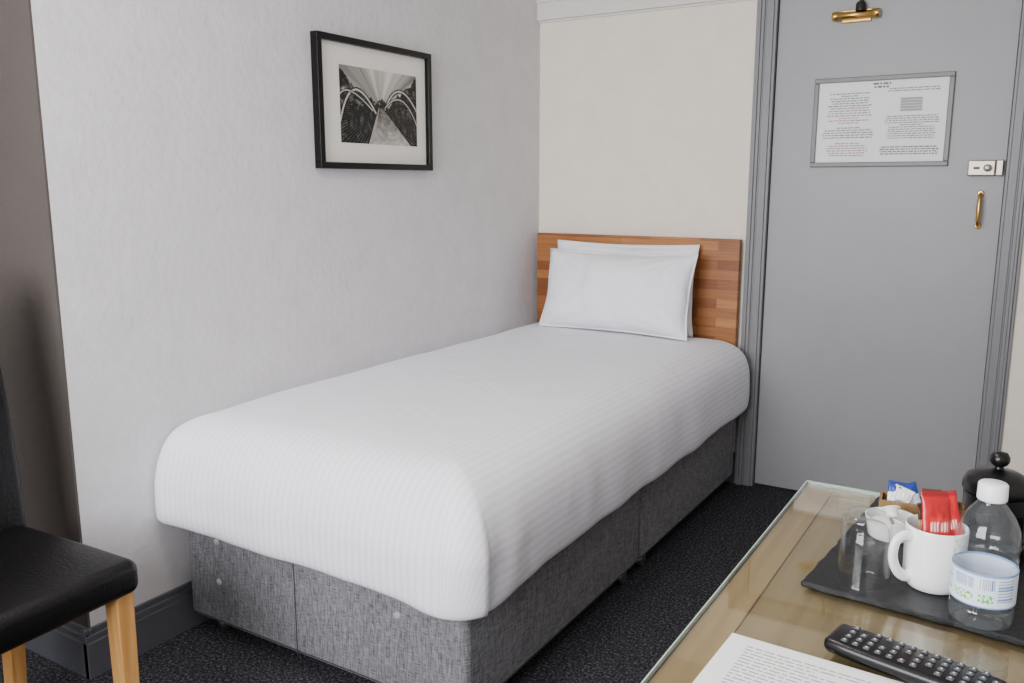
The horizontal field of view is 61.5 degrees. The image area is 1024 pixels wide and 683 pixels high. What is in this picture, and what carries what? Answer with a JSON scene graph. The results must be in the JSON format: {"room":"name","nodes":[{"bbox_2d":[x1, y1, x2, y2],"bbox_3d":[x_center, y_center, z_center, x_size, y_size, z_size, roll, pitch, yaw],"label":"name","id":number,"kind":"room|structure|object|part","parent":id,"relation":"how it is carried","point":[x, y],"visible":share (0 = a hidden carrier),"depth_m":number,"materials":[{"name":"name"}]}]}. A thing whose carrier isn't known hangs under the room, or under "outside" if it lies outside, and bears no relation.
{"room":"hotel room","nodes":[
{"label":"hotel room","id":0,"kind":"room"},
{"bbox_2d":[0,0,90,627],"bbox_3d":[-1.304,-0.350,2.099,0.600,2.350,0.006,6,12,31],"label":"wall","id":1,"kind":"structure","parent":0,"point":[32,356],"depth_m":2.04,"materials":[{"name":"beige paint"}]},
{"bbox_2d":[31,0,539,626],"bbox_3d":[-0.718,-0.521,3.035,0.600,2.350,2.228,6,12,31],"label":"wall","id":2,"kind":"structure","parent":0,"point":[206,263],"depth_m":2.41,"materials":[{"name":"paint"}]},
{"bbox_2d":[25,580,209,679],"bbox_3d":[-0.653,0.581,3.182,0.468,0.128,2.252,6,12,31],"label":"baseboard","id":3,"kind":"structure","parent":2,"relation":"attached to","point":[82,650],"depth_m":2.23,"materials":[{"name":"grey paint"}]},
{"bbox_2d":[310,30,432,170],"bbox_3d":[-0.443,-0.770,2.830,0.028,0.402,0.565,6,12,31],"label":"framed picture","id":4,"kind":"object","parent":2,"relation":"attached to","point":[372,101],"visible":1,"depth_m":2.80,"materials":[{"name":"black paint"}]},
{"bbox_2d":[339,64,416,146],"bbox_3d":[-0.435,-0.773,2.845,0.001,0.237,0.387,6,12,31],"label":"print","id":5,"kind":"object","parent":4,"relation":"attached to","point":[377,107],"depth_m":2.83},
{"bbox_2d":[0,482,802,682],"bbox_3d":[-0.239,0.956,1.769,3.000,0.100,4.700,6,12,31],"label":"floor","id":6,"kind":"structure","parent":0,"point":[623,633],"depth_m":2.36,"materials":[{"name":"grey carpet"}]},
{"bbox_2d":[0,367,139,682],"bbox_3d":[-1.086,0.412,1.630,0.506,1.020,0.496,6,12,28],"label":"dining chair","id":7,"kind":"object","parent":6,"relation":"on","point":[48,581],"visible":1,"depth_m":1.71,"materials":[{"name":"black leather"}]},
{"bbox_3d":[-1.248,0.200,1.681,0.136,0.620,0.496,6,12,28],"label":"backrest","id":8,"kind":"part","parent":7,"relation":"part of","materials":[{"name":"black leather"}]},
{"bbox_3d":[-1.129,0.669,1.947,0.066,0.400,0.040,6,12,28],"label":"leg","id":9,"kind":"part","parent":7,"relation":"part of","materials":[{"name":"brown wood"}]},
{"bbox_3d":[-1.052,0.482,1.625,0.430,0.090,0.490,6,12,28],"label":"seat","id":10,"kind":"part","parent":7,"relation":"part of","materials":[{"name":"black leather"}]},
{"bbox_3d":[-0.791,0.703,1.766,0.040,0.400,0.040,6,12,28],"label":"leg","id":11,"kind":"part","parent":7,"relation":"part of","materials":[{"name":"brown wood"}]},
{"bbox_2d":[188,233,741,682],"bbox_3d":[0.012,0.199,2.857,0.928,0.997,1.938,6,12,31],"label":"bed","id":12,"kind":"object","parent":6,"relation":"on","point":[370,634],"visible":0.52,"depth_m":2.21,"materials":[{"name":"grey fabric"}]},
{"bbox_2d":[154,322,749,620],"bbox_3d":[0.009,0.236,2.797,1.015,0.307,1.984,6,12,31],"label":"duvet","id":13,"kind":"object","parent":12,"relation":"on","point":[437,483],"visible":0.95,"depth_m":2.13,"materials":[{"name":"white fabric"}]},
{"bbox_2d":[538,248,697,340],"bbox_3d":[0.412,-0.199,3.456,0.658,0.324,0.197,6,12,31],"label":"pillow","id":14,"kind":"object","parent":13,"relation":"on","point":[645,294],"visible":1,"depth_m":3.37,"materials":[{"name":"white fabric"}]},
{"bbox_2d":[558,240,699,336],"bbox_3d":[0.453,-0.227,3.546,0.629,0.362,0.121,6,12,30],"label":"pillow","id":15,"kind":"object","parent":13,"relation":"on","point":[562,244],"visible":0.15,"depth_m":3.48,"materials":[{"name":"white fabric"}]},
{"bbox_3d":[0.504,-0.195,3.618,0.907,0.497,0.026,6,12,31],"label":"headboard","id":16,"kind":"part","parent":12,"relation":"part of","materials":[{"name":"brown wood"}]},
{"bbox_2d":[641,480,1023,682],"bbox_3d":[0.430,0.690,0.864,0.538,0.750,1.010,6,12,31],"label":"desk","id":17,"kind":"object","parent":6,"relation":"on","point":[766,600],"visible":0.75,"depth_m":0.94,"materials":[{"name":"brown wood"}]},
{"bbox_2d":[693,633,902,682],"bbox_3d":[0.234,0.336,0.712,0.215,0.001,0.304,7,12,33],"label":"sheets","id":18,"kind":"object","parent":17,"relation":"on","point":[741,659],"visible":1,"depth_m":0.83,"materials":[{"name":"white paper"}]},
{"bbox_2d":[721,646,870,682],"bbox_3d":[0.233,0.336,0.712,0.167,0.001,0.269,7,12,33],"label":"print","id":19,"kind":"object","parent":18,"relation":"on","point":[747,646],"depth_m":0.82},
{"bbox_2d":[801,497,1023,646],"bbox_3d":[0.602,0.278,1.014,0.413,0.007,0.347,8,13,36],"label":"tray","id":20,"kind":"object","parent":17,"relation":"on","point":[863,576],"visible":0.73,"depth_m":0.97,"materials":[{"name":"black plastic"}]},
{"bbox_2d":[836,506,892,589],"bbox_3d":[0.406,0.237,0.988,0.058,0.083,0.058,6,12,31],"label":"glass tumbler","id":21,"kind":"object","parent":20,"relation":"on","point":[858,518],"visible":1,"depth_m":1.00,"materials":[{"name":"clear glass"}]},
{"bbox_2d":[865,505,912,543],"bbox_3d":[0.493,0.232,1.119,0.063,0.046,0.063,6,12,31],"label":"dish","id":22,"kind":"object","parent":20,"relation":"on","point":[878,531],"visible":0.8,"depth_m":1.11,"materials":[{"name":"white ceramic"}]},
{"bbox_3d":[0.479,0.238,1.117,0.023,0.014,0.023,12,25,30],"label":"pot","id":23,"kind":"part","parent":22,"relation":"part of","materials":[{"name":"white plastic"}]},
{"bbox_3d":[0.496,0.234,1.133,0.023,0.014,0.023,28,32,25],"label":"pot","id":24,"kind":"part","parent":22,"relation":"part of","materials":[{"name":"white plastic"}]},
{"bbox_3d":[0.492,0.221,1.114,0.023,0.014,0.023,-17,-30,33],"label":"pot","id":25,"kind":"part","parent":22,"relation":"part of","materials":[{"name":"white ceramic"}]},
{"bbox_3d":[0.500,0.239,1.109,0.023,0.014,0.023,28,7,25],"label":"pot","id":26,"kind":"part","parent":22,"relation":"part of","materials":[{"name":"white ceramic"}]},
{"bbox_2d":[878,480,963,518],"bbox_3d":[0.557,0.220,1.169,0.106,0.053,0.040,5,12,25],"label":"sachets","id":27,"kind":"object","parent":20,"relation":"on","point":[906,496],"visible":0.38,"depth_m":1.18,"materials":[{"name":"paper"}]},
{"bbox_2d":[888,514,969,594],"bbox_3d":[0.473,0.243,0.982,0.083,0.074,0.066,4,11,21],"label":"coffee mug","id":28,"kind":"object","parent":20,"relation":"on","point":[927,557],"visible":0.87,"depth_m":0.96,"materials":[{"name":"white ceramic"}]},
{"bbox_3d":[0.438,0.242,0.971,0.031,0.062,0.011,-2,11,-10],"label":"handle","id":29,"kind":"part","parent":28,"relation":"part of","materials":[{"name":"white ceramic"}]},
{"bbox_2d":[917,490,963,535],"bbox_3d":[0.482,0.210,0.974,0.056,0.088,0.038,-2,11,-10],"label":"sachets","id":30,"kind":"object","parent":28,"relation":"in","point":[939,513],"visible":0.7,"depth_m":0.96,"materials":[{"name":"paper"}]},
{"bbox_2d":[948,479,1021,630],"bbox_3d":[0.494,0.219,0.895,0.064,0.151,0.064,6,12,31],"label":"water bottle","id":31,"kind":"object","parent":20,"relation":"on","point":[983,580],"visible":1,"depth_m":0.88,"materials":[{"name":"plastic"}]},
{"bbox_2d":[962,451,1023,565],"bbox_3d":[0.608,0.198,1.060,0.106,0.133,0.076,-3,11,-16],"label":"kettle","id":32,"kind":"object","parent":20,"relation":"on","point":[994,529],"visible":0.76,"depth_m":1.03,"materials":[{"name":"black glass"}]},
{"bbox_3d":[0.593,0.158,1.048,0.076,0.050,0.076,2,11,11],"label":"lid","id":33,"kind":"part","parent":32,"relation":"part of","materials":[{"name":"black plastic"}]},
{"bbox_3d":[0.593,0.254,1.066,0.076,0.022,0.076,2,11,11],"label":"frame","id":34,"kind":"part","parent":32,"relation":"part of","materials":[{"name":"plastic"}]},
{"bbox_2d":[824,624,1006,682],"bbox_3d":[0.381,0.307,0.817,0.158,0.018,0.050,10,14,43],"label":"remote control","id":35,"kind":"object","parent":17,"relation":"on","point":[900,660],"visible":1,"depth_m":0.82,"materials":[{"name":"black plastic"}]},
{"bbox_2d":[539,0,1023,474],"bbox_3d":[0.919,-0.588,3.400,3.000,2.350,0.120,6,12,31],"label":"wall","id":36,"kind":"structure","parent":0,"point":[646,117],"depth_m":3.48,"materials":[{"name":"paint"}]},
{"bbox_2d":[536,0,749,23],"bbox_3d":[0.509,-1.359,3.421,0.934,0.091,0.036,6,12,31],"label":"trim","id":37,"kind":"structure","parent":36,"relation":"attached to","point":[548,11],"depth_m":3.50,"materials":[{"name":"white paint"}]},
{"bbox_2d":[725,452,734,482],"bbox_3d":[1.053,0.534,3.439,2.200,0.128,0.018,6,12,31],"label":"baseboard","id":38,"kind":"structure","parent":36,"relation":"attached to","point":[730,479],"depth_m":3.52,"materials":[{"name":"grey paint"}]},
{"bbox_2d":[734,0,1023,485],"bbox_3d":[1.338,-0.389,3.156,0.930,2.045,0.141,6,12,31],"label":"trim","id":39,"kind":"structure","parent":36,"relation":"attached to","point":[1011,234],"depth_m":3.19,"materials":[{"name":"grey paint"}]},
{"bbox_2d":[755,0,1022,501],"bbox_3d":[1.333,-0.354,3.150,0.781,1.964,0.040,6,12,31],"label":"door","id":40,"kind":"structure","parent":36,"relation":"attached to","point":[879,281],"depth_m":3.14,"materials":[{"name":"grey paint"}]},
{"bbox_2d":[832,8,880,21],"bbox_3d":[1.211,-1.151,3.028,0.160,0.032,0.032,6,12,31],"label":"coat hook","id":41,"kind":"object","parent":40,"relation":"attached to","point":[875,12],"depth_m":3.02,"materials":[{"name":"gold metal"}]},
{"bbox_2d":[842,8,871,22],"bbox_3d":[1.221,-1.154,3.045,0.100,0.044,0.008,6,12,31],"label":"plate","id":42,"kind":"object","parent":40,"relation":"attached to","point":[867,18],"depth_m":3.04,"materials":[{"name":"gold metal"}]},
{"bbox_2d":[810,71,955,166],"bbox_3d":[1.306,-0.782,3.056,0.461,0.315,0.014,6,12,31],"label":"notice","id":43,"kind":"object","parent":40,"relation":"attached to","point":[897,119],"visible":1,"depth_m":3.05,"materials":[{"name":"white paper"}]},
{"bbox_2d":[822,82,940,155],"bbox_3d":[1.308,-0.789,3.054,0.392,0.252,0.001,6,12,31],"label":"print","id":44,"kind":"object","parent":43,"relation":"in","point":[859,118],"depth_m":3.05,"materials":[{"name":"grey paper"}]},
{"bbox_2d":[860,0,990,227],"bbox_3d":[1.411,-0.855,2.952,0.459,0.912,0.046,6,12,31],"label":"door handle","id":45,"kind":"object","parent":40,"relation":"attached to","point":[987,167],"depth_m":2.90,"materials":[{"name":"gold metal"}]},
{"bbox_3d":[1.584,-0.446,2.918,0.015,0.121,0.046,6,12,31],"label":"pull handle","id":46,"kind":"part","parent":45,"relation":"part of","materials":[{"name":"gold metal"}]},
{"bbox_3d":[1.591,-0.581,2.877,0.024,0.024,0.022,6,12,31],"label":"latch knob","id":47,"kind":"part","parent":45,"relation":"part of","materials":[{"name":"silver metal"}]},
{"bbox_2d":[967,160,995,175],"bbox_3d":[1.588,-0.587,2.908,0.083,0.052,0.028,6,12,31],"label":"case","id":48,"kind":"object","parent":40,"relation":"attached to","point":[971,163],"visible":1,"depth_m":2.90,"materials":[{"name":"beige metal"}]},
{"bbox_2d":[995,160,1003,175],"bbox_3d":[1.632,-0.581,2.877,0.022,0.052,0.032,6,12,31],"label":"keep","id":49,"kind":"object","parent":36,"relation":"attached to","point":[1000,163],"visible":1,"depth_m":2.86,"materials":[{"name":"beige metal"}]},
{"bbox_2d":[855,1,865,10],"bbox_3d":[1.223,-1.175,3.014,0.034,0.030,0.034,6,12,31],"label":"closer pivot","id":50,"kind":"object","parent":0,"point":[860,5],"depth_m":3.00,"materials":[{"name":"black metal"}]}
]}

